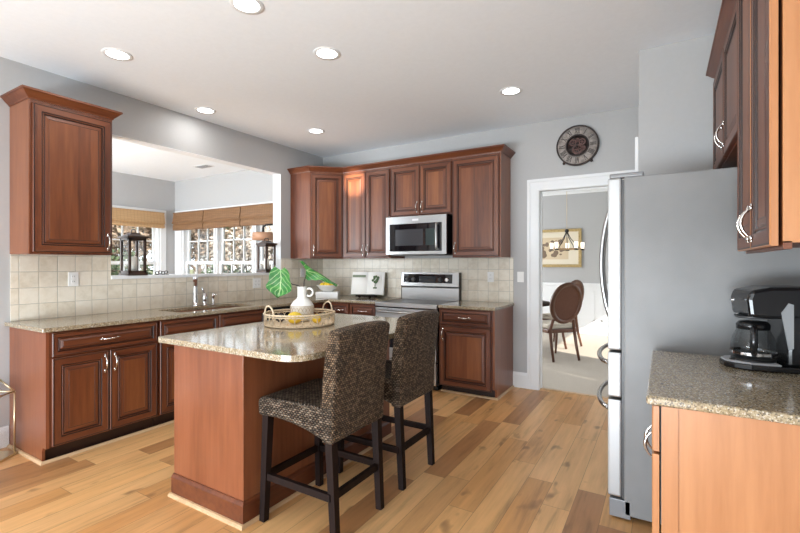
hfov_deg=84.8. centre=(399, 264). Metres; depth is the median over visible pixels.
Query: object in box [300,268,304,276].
outlet
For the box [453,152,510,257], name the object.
upper cabinet
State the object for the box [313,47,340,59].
recessed light
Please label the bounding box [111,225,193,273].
tree
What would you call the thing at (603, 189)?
trim
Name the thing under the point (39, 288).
wall tile
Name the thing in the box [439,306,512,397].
base cabinet
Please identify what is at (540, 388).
trim
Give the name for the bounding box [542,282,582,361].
dining chair
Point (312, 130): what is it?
recessed light
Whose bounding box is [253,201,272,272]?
window
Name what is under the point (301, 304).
ceramic vase
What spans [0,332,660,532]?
floor
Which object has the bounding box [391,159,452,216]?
upper cabinet
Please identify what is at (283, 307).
dishwasher
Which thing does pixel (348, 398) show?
bar stool
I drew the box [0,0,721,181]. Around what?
ceiling
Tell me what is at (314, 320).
lemon
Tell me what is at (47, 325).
countertop
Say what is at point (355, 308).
base cabinet
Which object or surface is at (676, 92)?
wall
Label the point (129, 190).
wall
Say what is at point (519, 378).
baseboard
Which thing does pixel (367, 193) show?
upper cabinet
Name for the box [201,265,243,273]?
shrub
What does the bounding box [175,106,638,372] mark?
wall
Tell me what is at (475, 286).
wall tile
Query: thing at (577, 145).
wall clock
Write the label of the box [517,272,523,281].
light switch
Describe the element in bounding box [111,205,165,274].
window
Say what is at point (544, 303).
dining table
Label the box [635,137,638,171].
trim
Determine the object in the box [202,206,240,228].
bamboo shade
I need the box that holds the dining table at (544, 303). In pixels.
[542,301,549,306]
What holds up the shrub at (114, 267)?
on the ground
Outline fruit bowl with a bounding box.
[317,284,338,291]
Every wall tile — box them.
[10,254,322,321]
[323,258,513,302]
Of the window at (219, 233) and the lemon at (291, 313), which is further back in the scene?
the window at (219, 233)
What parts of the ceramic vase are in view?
handle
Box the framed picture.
[542,228,581,266]
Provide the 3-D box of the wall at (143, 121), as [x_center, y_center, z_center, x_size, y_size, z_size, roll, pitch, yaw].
[-3.208,-0.087,2.811,0.130,2.846,8.000,0,0,31]
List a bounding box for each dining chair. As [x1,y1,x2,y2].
[542,280,583,348]
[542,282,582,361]
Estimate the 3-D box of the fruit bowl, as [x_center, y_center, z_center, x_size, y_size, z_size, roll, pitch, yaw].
[-0.917,0.302,5.575,0.284,0.084,0.284,0,0,31]
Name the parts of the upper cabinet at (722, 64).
handle, handle, door, crown, door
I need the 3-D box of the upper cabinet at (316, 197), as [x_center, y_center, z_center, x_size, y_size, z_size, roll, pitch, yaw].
[-0.986,-0.617,5.767,0.628,1.085,0.638,0,0,31]
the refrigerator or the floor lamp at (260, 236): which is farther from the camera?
the floor lamp at (260, 236)
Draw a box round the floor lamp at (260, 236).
[252,224,272,240]
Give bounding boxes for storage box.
[315,291,339,297]
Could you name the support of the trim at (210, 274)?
attached to the wall at (143, 121)
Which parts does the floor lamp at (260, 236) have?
lamp shade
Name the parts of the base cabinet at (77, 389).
panel, door, drawer, handle, handle, door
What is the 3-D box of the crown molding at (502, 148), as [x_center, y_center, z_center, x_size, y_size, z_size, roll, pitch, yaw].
[-0.099,-1.193,5.189,2.809,0.066,0.393,0,0,24]
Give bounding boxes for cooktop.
[379,299,456,304]
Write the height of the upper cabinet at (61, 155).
1.152 m
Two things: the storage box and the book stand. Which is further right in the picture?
the book stand
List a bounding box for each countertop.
[4,295,400,332]
[158,313,397,361]
[438,301,513,310]
[646,351,799,425]
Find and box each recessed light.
[101,48,132,60]
[195,107,215,113]
[229,0,263,14]
[307,128,324,133]
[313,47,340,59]
[500,86,522,95]
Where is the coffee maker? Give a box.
[719,285,799,373]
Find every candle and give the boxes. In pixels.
[131,256,136,270]
[264,258,268,268]
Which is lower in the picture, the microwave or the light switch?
the light switch
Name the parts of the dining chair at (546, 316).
seat, leg, frame, leg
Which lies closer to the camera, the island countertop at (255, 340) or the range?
the island countertop at (255, 340)
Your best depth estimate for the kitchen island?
2.40 m
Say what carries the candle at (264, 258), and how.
on the candle lantern at (266, 244)
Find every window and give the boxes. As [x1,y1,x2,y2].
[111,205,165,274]
[175,207,213,273]
[214,203,252,272]
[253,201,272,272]
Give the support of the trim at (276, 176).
attached to the wall at (143, 121)
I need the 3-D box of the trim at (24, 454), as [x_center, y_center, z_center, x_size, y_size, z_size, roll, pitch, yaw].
[-1.896,1.327,4.273,0.573,0.018,2.842,0,0,31]
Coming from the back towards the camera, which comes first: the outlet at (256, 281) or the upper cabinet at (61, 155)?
the outlet at (256, 281)
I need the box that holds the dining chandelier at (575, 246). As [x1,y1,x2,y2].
[550,229,583,250]
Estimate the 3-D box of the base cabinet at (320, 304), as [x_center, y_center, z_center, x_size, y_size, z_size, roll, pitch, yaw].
[-1.057,0.894,5.601,0.663,0.884,0.995,0,0,31]
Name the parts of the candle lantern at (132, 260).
frame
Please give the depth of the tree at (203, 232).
19.71 m
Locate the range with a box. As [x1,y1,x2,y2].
[375,272,460,389]
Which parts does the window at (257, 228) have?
sash, sash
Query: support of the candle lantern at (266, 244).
on the trim at (210, 274)
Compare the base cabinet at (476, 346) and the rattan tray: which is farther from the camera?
the base cabinet at (476, 346)
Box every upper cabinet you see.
[0,84,122,255]
[291,172,342,258]
[343,167,404,258]
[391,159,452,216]
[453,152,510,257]
[706,0,736,168]
[736,0,799,253]
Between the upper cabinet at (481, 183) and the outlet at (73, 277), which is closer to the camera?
the outlet at (73, 277)
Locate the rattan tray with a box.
[263,301,334,328]
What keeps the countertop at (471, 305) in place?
on the base cabinet at (476, 346)
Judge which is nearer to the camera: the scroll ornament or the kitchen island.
the kitchen island
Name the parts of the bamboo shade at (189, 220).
head rail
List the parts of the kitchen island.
panel, panel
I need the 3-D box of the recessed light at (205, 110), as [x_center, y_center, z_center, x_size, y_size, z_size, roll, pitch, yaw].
[-1.909,-1.508,4.303,0.196,0.008,0.196,0,0,31]
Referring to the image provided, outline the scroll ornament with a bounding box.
[154,271,168,274]
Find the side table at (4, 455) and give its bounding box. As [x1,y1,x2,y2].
[0,379,17,462]
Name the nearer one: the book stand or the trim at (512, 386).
the trim at (512, 386)
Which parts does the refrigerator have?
handle, handle, handle, handle, freezer drawer, drawer, door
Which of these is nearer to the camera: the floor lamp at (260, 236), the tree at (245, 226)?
the floor lamp at (260, 236)
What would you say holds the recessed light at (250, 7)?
in the ceiling
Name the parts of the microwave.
door, handle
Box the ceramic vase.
[290,286,313,321]
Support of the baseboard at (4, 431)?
attached to the wall at (143, 121)
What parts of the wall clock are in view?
plate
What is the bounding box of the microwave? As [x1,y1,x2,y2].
[386,214,452,255]
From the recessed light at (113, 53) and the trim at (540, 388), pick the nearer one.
the recessed light at (113, 53)
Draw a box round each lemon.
[287,312,303,323]
[312,314,320,322]
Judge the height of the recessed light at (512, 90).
0.008 m
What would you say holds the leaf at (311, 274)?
in the ceramic vase
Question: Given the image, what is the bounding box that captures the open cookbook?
[351,272,385,295]
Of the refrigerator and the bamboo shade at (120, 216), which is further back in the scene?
the bamboo shade at (120, 216)
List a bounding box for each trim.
[7,420,173,465]
[110,134,280,269]
[111,273,268,278]
[168,433,392,530]
[441,385,513,399]
[540,388,608,398]
[542,188,607,195]
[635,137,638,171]
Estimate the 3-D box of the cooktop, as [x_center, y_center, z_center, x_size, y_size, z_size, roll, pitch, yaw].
[0.208,0.431,5.012,0.762,0.015,0.557,0,0,31]
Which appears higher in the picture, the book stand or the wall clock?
the wall clock
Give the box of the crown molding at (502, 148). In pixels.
[287,144,514,174]
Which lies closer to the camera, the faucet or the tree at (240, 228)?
the faucet
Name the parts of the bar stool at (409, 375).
leg, leg, seat, backrest, leg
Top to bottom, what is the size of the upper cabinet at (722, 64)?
0.672 m
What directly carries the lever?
on the countertop at (47, 325)
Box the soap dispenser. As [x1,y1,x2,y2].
[211,293,216,304]
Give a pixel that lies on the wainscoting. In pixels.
(592, 317)
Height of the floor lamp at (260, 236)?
1.897 m
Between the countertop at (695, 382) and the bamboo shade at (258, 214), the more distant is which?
the bamboo shade at (258, 214)
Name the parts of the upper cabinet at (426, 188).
door, door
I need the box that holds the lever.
[201,287,207,305]
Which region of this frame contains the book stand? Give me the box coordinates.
[355,295,376,297]
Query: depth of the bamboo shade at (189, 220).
7.69 m
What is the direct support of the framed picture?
attached to the wall at (586, 211)
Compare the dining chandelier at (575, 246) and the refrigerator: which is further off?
the dining chandelier at (575, 246)
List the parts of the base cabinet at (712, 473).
handle, handle, drawer, door, door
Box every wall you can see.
[0,57,322,443]
[112,171,174,273]
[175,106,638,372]
[542,191,607,283]
[639,34,714,174]
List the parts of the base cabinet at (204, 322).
door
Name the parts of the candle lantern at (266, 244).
frame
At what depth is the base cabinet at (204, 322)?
3.66 m
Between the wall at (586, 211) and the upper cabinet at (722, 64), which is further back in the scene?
the wall at (586, 211)
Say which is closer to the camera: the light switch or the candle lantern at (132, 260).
the candle lantern at (132, 260)
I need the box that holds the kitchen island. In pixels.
[171,339,390,523]
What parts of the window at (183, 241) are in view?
sash, sash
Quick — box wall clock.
[556,125,599,165]
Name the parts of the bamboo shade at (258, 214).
head rail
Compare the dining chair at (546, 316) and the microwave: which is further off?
the dining chair at (546, 316)
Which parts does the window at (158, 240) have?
sash, sash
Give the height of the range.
1.240 m
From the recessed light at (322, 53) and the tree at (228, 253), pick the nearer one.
the recessed light at (322, 53)
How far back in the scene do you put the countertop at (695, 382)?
1.48 m
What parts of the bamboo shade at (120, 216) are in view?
head rail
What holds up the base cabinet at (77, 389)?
on the floor
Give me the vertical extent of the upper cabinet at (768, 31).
1.182 m
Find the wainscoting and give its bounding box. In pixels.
[542,282,607,335]
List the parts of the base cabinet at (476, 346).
drawer, door, panel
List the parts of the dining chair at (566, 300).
leg, leg, seat, seat frame, frame, panel, leg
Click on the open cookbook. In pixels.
(363, 283)
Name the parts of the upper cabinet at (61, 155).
panel, crown, door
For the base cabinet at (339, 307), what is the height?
0.884 m
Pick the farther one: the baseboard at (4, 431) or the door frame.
the door frame
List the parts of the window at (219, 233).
sash, sash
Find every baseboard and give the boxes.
[0,426,8,448]
[513,371,526,388]
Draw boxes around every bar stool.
[259,320,389,532]
[337,310,438,490]
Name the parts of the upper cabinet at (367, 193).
door, door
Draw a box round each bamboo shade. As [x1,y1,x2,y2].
[112,207,164,227]
[172,210,203,230]
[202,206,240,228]
[239,203,272,225]
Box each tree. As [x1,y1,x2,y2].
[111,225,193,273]
[190,227,234,273]
[195,226,266,272]
[200,226,272,271]
[225,226,272,272]
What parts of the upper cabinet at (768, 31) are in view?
handle, handle, door, door, light rail, panel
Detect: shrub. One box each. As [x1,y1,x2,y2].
[111,248,152,274]
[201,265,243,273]
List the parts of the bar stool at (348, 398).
leg, leg, seat, leg, backrest, leg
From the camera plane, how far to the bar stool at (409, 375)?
2.67 m
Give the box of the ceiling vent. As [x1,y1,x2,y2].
[193,164,214,168]
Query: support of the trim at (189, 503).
on the floor
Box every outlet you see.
[68,272,78,285]
[253,278,260,287]
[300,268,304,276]
[487,272,493,281]
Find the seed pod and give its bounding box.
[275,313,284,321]
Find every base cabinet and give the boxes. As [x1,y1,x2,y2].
[10,320,157,460]
[152,306,264,426]
[313,302,329,313]
[330,302,349,313]
[350,303,376,315]
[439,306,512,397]
[643,405,799,532]
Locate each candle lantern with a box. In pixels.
[118,229,148,275]
[256,238,276,272]
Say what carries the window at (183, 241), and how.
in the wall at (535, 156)
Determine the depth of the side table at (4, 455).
3.09 m
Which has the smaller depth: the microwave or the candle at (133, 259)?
the candle at (133, 259)
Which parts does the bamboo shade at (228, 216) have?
head rail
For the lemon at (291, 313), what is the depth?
3.00 m
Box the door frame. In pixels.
[527,170,634,389]
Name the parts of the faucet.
spout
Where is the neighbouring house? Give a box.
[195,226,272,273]
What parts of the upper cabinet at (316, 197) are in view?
door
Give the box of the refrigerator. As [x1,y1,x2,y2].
[597,167,799,521]
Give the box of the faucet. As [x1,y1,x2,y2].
[192,276,198,305]
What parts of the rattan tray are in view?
handle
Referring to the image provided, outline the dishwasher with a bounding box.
[266,306,290,320]
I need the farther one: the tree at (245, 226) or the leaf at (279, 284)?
the tree at (245, 226)
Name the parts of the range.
handle, oven door, trim, drawer, control panel, panel, trim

